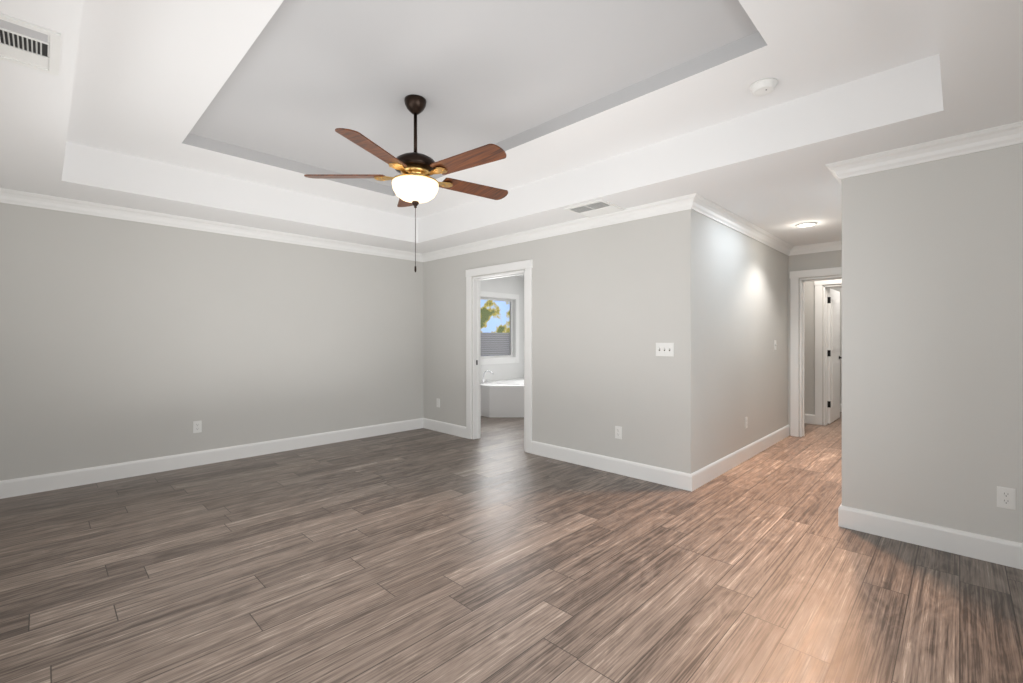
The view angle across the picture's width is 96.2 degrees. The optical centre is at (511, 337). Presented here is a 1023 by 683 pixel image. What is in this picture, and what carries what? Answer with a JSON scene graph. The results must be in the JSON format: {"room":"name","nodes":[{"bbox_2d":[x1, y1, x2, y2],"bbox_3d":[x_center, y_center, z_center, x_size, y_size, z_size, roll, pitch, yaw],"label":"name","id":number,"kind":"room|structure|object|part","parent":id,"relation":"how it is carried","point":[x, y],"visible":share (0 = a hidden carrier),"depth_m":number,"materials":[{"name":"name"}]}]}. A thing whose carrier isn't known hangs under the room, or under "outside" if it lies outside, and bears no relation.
{"room":"empty bedroom","nodes":[
{"label":"empty bedroom","id":0,"kind":"room"},
{"bbox_2d":[0,203,422,480],"bbox_3d":[-2.797,0.050,4.993,0.120,2.440,4.310,0,0,44],"label":"wall","id":1,"kind":"structure","parent":0,"point":[121,341],"depth_m":4.47,"materials":[{"name":"paint"}]},
{"bbox_2d":[193,420,201,432],"bbox_3d":[-3.126,0.885,4.564,0.008,0.117,0.072,0,0,44],"label":"electrical outlet","id":2,"kind":"object","parent":1,"relation":"attached to","point":[197,426],"visible":1,"depth_m":4.56,"materials":[{"name":"white plastic"}]},
{"bbox_2d":[0,418,423,498],"bbox_3d":[-2.696,1.200,4.999,0.016,0.140,4.160,0,0,44],"label":"baseboard","id":3,"kind":"structure","parent":1,"relation":"attached to","point":[42,483],"depth_m":4.47,"materials":[{"name":"white wood"}]},
{"bbox_2d":[0,188,423,261],"bbox_3d":[-2.653,-1.121,4.998,0.078,0.098,4.100,0,0,44],"label":"crown molding","id":4,"kind":"structure","parent":1,"relation":"attached to","point":[8,196],"depth_m":4.44,"materials":[{"name":"white wood"}]},
{"bbox_2d":[481,276,523,381],"bbox_3d":[-0.660,0.050,7.994,0.120,2.440,2.730,0,0,44],"label":"wall","id":5,"kind":"structure","parent":0,"point":[511,285],"depth_m":8.54,"materials":[{"name":"paint"}]},
{"bbox_2d":[481,291,518,364],"bbox_3d":[-0.406,-0.175,8.221,0.135,1.290,1.470,0,0,44],"label":"window","id":6,"kind":"structure","parent":5,"relation":"in","point":[499,328],"depth_m":8.46,"materials":[{"name":"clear glass"}]},
{"bbox_2d":[0,412,1022,682],"bbox_3d":[1.250,1.295,5.141,7.400,0.050,10.700,0,0,44],"label":"floor","id":7,"kind":"structure","parent":0,"point":[494,554],"depth_m":2.42,"materials":[{"name":"brown wood"}]},
{"bbox_2d":[481,378,523,416],"bbox_3d":[0.265,1.020,7.779,1.500,0.500,1.500,0,0,44],"label":"bathtub","id":8,"kind":"object","parent":7,"relation":"on","point":[502,398],"visible":0.38,"depth_m":7.34,"materials":[{"name":"white ceramic"}]},
{"bbox_2d":[482,370,492,382],"bbox_3d":[-0.431,0.660,7.761,0.229,0.220,0.264,0,0,44],"label":"faucet","id":9,"kind":"object","parent":8,"relation":"on","point":[483,376],"visible":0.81,"depth_m":7.79,"materials":[{"name":"silver metal"}]},
{"bbox_2d":[0,0,1022,253],"bbox_3d":[-0.591,-1.395,2.836,6.290,0.450,4.310,0,0,44],"label":"ceiling tray","id":10,"kind":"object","parent":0,"point":[236,112],"visible":0.94,"depth_m":2.75,"materials":[{"name":"paint"}]},
{"bbox_2d":[0,13,60,75],"bbox_3d":[-2.018,-1.165,1.748,0.390,0.010,0.420,0,0,44],"label":"air vent","id":11,"kind":"object","parent":10,"relation":"attached to","point":[28,45],"visible":1,"depth_m":1.82,"materials":[{"name":"white plastic"}]},
{"bbox_2d":[304,94,507,271],"bbox_3d":[-0.589,-0.993,3.003,1.363,1.134,1.370,0,0,44],"label":"fan","id":12,"kind":"object","parent":10,"relation":"hanging from","point":[415,162],"depth_m":2.90,"materials":[{"name":"brown wood"}]},
{"bbox_3d":[-0.630,-0.956,3.007,0.300,0.127,0.300,0,0,44],"label":"fan shade","id":13,"kind":"part","parent":12,"relation":"part of","materials":[{"name":"white glass"}]},
{"bbox_2d":[564,199,625,217],"bbox_3d":[0.759,-1.164,4.152,0.400,0.011,0.400,0,0,44],"label":"air vent","id":14,"kind":"object","parent":10,"relation":"attached to","point":[595,208],"visible":1,"depth_m":4.14,"materials":[{"name":"white plastic"}]},
{"bbox_2d":[750,78,777,95],"bbox_3d":[1.462,-1.446,2.662,0.142,0.046,0.142,0,0,44],"label":"smoke detector","id":15,"kind":"object","parent":10,"relation":"attached to","point":[764,86],"visible":1,"depth_m":2.63,"materials":[{"name":"white plastic"}]},
{"bbox_2d":[517,168,841,276],"bbox_3d":[2.856,-1.195,6.641,7.040,0.050,5.950,0,0,44],"label":"ceiling","id":16,"kind":"structure","parent":0,"point":[781,208],"depth_m":4.05,"materials":[{"name":"paint"}]},
{"bbox_2d":[796,222,816,226],"bbox_3d":[3.030,-1.163,4.717,0.188,0.012,0.188,0,0,44],"label":"recessed light","id":17,"kind":"object","parent":16,"relation":"in","point":[807,224],"visible":1,"depth_m":4.69,"materials":[{"name":"white plastic"}]},
{"bbox_2d":[423,143,1022,542],"bbox_3d":[0.754,0.050,4.619,6.860,2.440,0.120,0,0,44],"label":"wall","id":18,"kind":"structure","parent":0,"point":[932,342],"depth_m":2.99,"materials":[{"name":"paint"}]},
{"bbox_2d":[424,418,465,437],"bbox_3d":[-0.900,1.200,6.141,0.928,0.140,0.016,0,0,44],"label":"baseboard","id":19,"kind":"structure","parent":18,"relation":"attached to","point":[448,428],"depth_m":6.11,"materials":[{"name":"white wood"}]},
{"bbox_2d":[466,259,532,452],"bbox_3d":[-0.126,0.204,5.479,1.120,2.132,0.162,0,0,44],"label":"door frame","id":20,"kind":"structure","parent":18,"relation":"attached to","point":[527,265],"depth_m":5.74,"materials":[{"name":"white wood"}]},
{"bbox_2d":[420,193,703,261],"bbox_3d":[0.155,-1.121,5.066,3.818,0.098,0.078,0,0,44],"label":"crown molding","id":21,"kind":"structure","parent":18,"relation":"attached to","point":[694,201],"depth_m":4.56,"materials":[{"name":"white wood"}]},
{"bbox_2d":[531,441,687,490],"bbox_3d":[0.844,1.200,4.436,1.740,0.140,0.016,0,0,44],"label":"baseboard","id":22,"kind":"structure","parent":18,"relation":"attached to","point":[677,479],"depth_m":4.30,"materials":[{"name":"white wood"}]},
{"bbox_2d":[615,426,621,438],"bbox_3d":[0.999,0.885,4.289,0.072,0.117,0.008,0,0,44],"label":"electrical outlet","id":23,"kind":"object","parent":18,"relation":"attached to","point":[618,432],"visible":1,"depth_m":4.29,"materials":[{"name":"white plastic"}]},
{"bbox_2d":[656,343,673,356],"bbox_3d":[1.321,0.100,3.966,0.164,0.117,0.021,0,0,44],"label":"light switch","id":24,"kind":"object","parent":18,"relation":"attached to","point":[664,349],"visible":1,"depth_m":3.96,"materials":[{"name":"white plastic"}]},
{"bbox_2d":[825,161,841,185],"bbox_3d":[3.232,-1.121,4.177,0.078,0.098,3.108,0,0,44],"label":"crown molding","id":25,"kind":"structure","parent":18,"relation":"attached to","point":[834,168],"depth_m":3.09,"materials":[{"name":"white wood"}]},
{"bbox_2d":[838,503,1022,569],"bbox_3d":[2.640,1.200,2.680,1.140,0.140,0.016,0,0,44],"label":"baseboard","id":26,"kind":"structure","parent":18,"relation":"attached to","point":[985,548],"depth_m":2.74,"materials":[{"name":"white wood"}]},
{"bbox_2d":[840,121,1022,180],"bbox_3d":[2.608,-1.121,2.668,1.080,0.098,0.078,0,0,44],"label":"crown molding","id":27,"kind":"structure","parent":18,"relation":"attached to","point":[1010,134],"depth_m":2.74,"materials":[{"name":"white wood"}]},
{"bbox_2d":[997,486,1015,509],"bbox_3d":[2.764,0.895,2.563,0.072,0.117,0.008,0,0,44],"label":"electrical outlet","id":28,"kind":"object","parent":18,"relation":"attached to","point":[1006,498],"visible":1,"depth_m":2.56,"materials":[{"name":"white plastic"}]},
{"bbox_2d":[697,212,787,469],"bbox_3d":[2.591,0.050,5.025,0.120,2.440,3.030,0,0,44],"label":"wall","id":29,"kind":"structure","parent":0,"point":[742,316],"depth_m":4.62,"materials":[{"name":"paint"}]},
{"bbox_2d":[688,425,789,490],"bbox_3d":[2.550,1.200,4.886,0.016,0.140,3.046,0,0,44],"label":"baseboard","id":30,"kind":"structure","parent":29,"relation":"attached to","point":[693,481],"depth_m":4.49,"materials":[{"name":"white wood"}]},
{"bbox_2d":[696,198,795,255],"bbox_3d":[2.582,-1.121,4.874,0.078,0.098,3.020,0,0,44],"label":"crown molding","id":31,"kind":"structure","parent":29,"relation":"attached to","point":[711,210],"depth_m":4.63,"materials":[{"name":"white wood"}]},
{"bbox_2d":[745,417,747,428],"bbox_3d":[2.456,0.885,4.795,0.008,0.117,0.072,0,0,44],"label":"outlet","id":32,"kind":"object","parent":29,"relation":"attached to","point":[746,422],"visible":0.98,"depth_m":4.79,"materials":[{"name":"white plastic"}]},
{"bbox_2d":[805,281,822,424],"bbox_3d":[4.162,0.050,7.133,1.180,2.440,0.120,0,0,44],"label":"wall","id":33,"kind":"structure","parent":0,"point":[809,347],"depth_m":6.79,"materials":[{"name":"paint"}]},
{"bbox_2d":[805,414,814,423],"bbox_3d":[4.078,1.200,7.120,1.078,0.140,0.016,0,0,44],"label":"baseboard","id":34,"kind":"structure","parent":33,"relation":"attached to","point":[809,418],"depth_m":6.79,"materials":[{"name":"white wood"}]},
{"bbox_2d":[788,250,841,436],"bbox_3d":[3.626,0.050,6.048,1.930,2.440,0.120,0,0,44],"label":"wall","id":35,"kind":"structure","parent":0,"point":[822,260],"depth_m":5.87,"materials":[{"name":"paint"}]},
{"bbox_2d":[790,267,841,436],"bbox_3d":[4.030,0.204,5.653,1.020,2.132,0.162,0,0,44],"label":"door frame","id":36,"kind":"structure","parent":35,"relation":"attached to","point":[795,276],"depth_m":5.91,"materials":[{"name":"white wood"}]},
{"bbox_2d":[796,241,841,254],"bbox_3d":[3.954,-1.121,5.590,0.840,0.098,0.078,0,0,44],"label":"crown molding","id":37,"kind":"structure","parent":35,"relation":"attached to","point":[837,245],"depth_m":5.71,"materials":[{"name":"white wood"}]},
{"bbox_2d":[831,287,841,403],"bbox_3d":[5.930,0.050,7.712,3.140,2.440,0.120,0,0,44],"label":"wall","id":38,"kind":"structure","parent":0,"point":[839,289],"depth_m":7.89,"materials":[{"name":"paint"}]},
{"bbox_3d":[4.870,-0.965,6.441,0.800,0.410,0.120,0,0,44],"label":"wall","id":39,"kind":"structure","parent":0,"visible":0},
{"bbox_2d":[814,279,841,424],"bbox_3d":[4.870,0.204,6.441,1.020,2.132,0.162,0,0,44],"label":"door frame","id":40,"kind":"structure","parent":39,"relation":"attached to","point":[818,352],"depth_m":6.70,"materials":[{"name":"white wood"}]},
{"bbox_2d":[827,288,841,423],"bbox_3d":[4.946,0.264,6.995,0.095,1.988,0.779,0,0,44],"label":"door","id":41,"kind":"structure","parent":39,"relation":"in","point":[833,355],"depth_m":6.86,"materials":[{"name":"white wood"}]}
]}

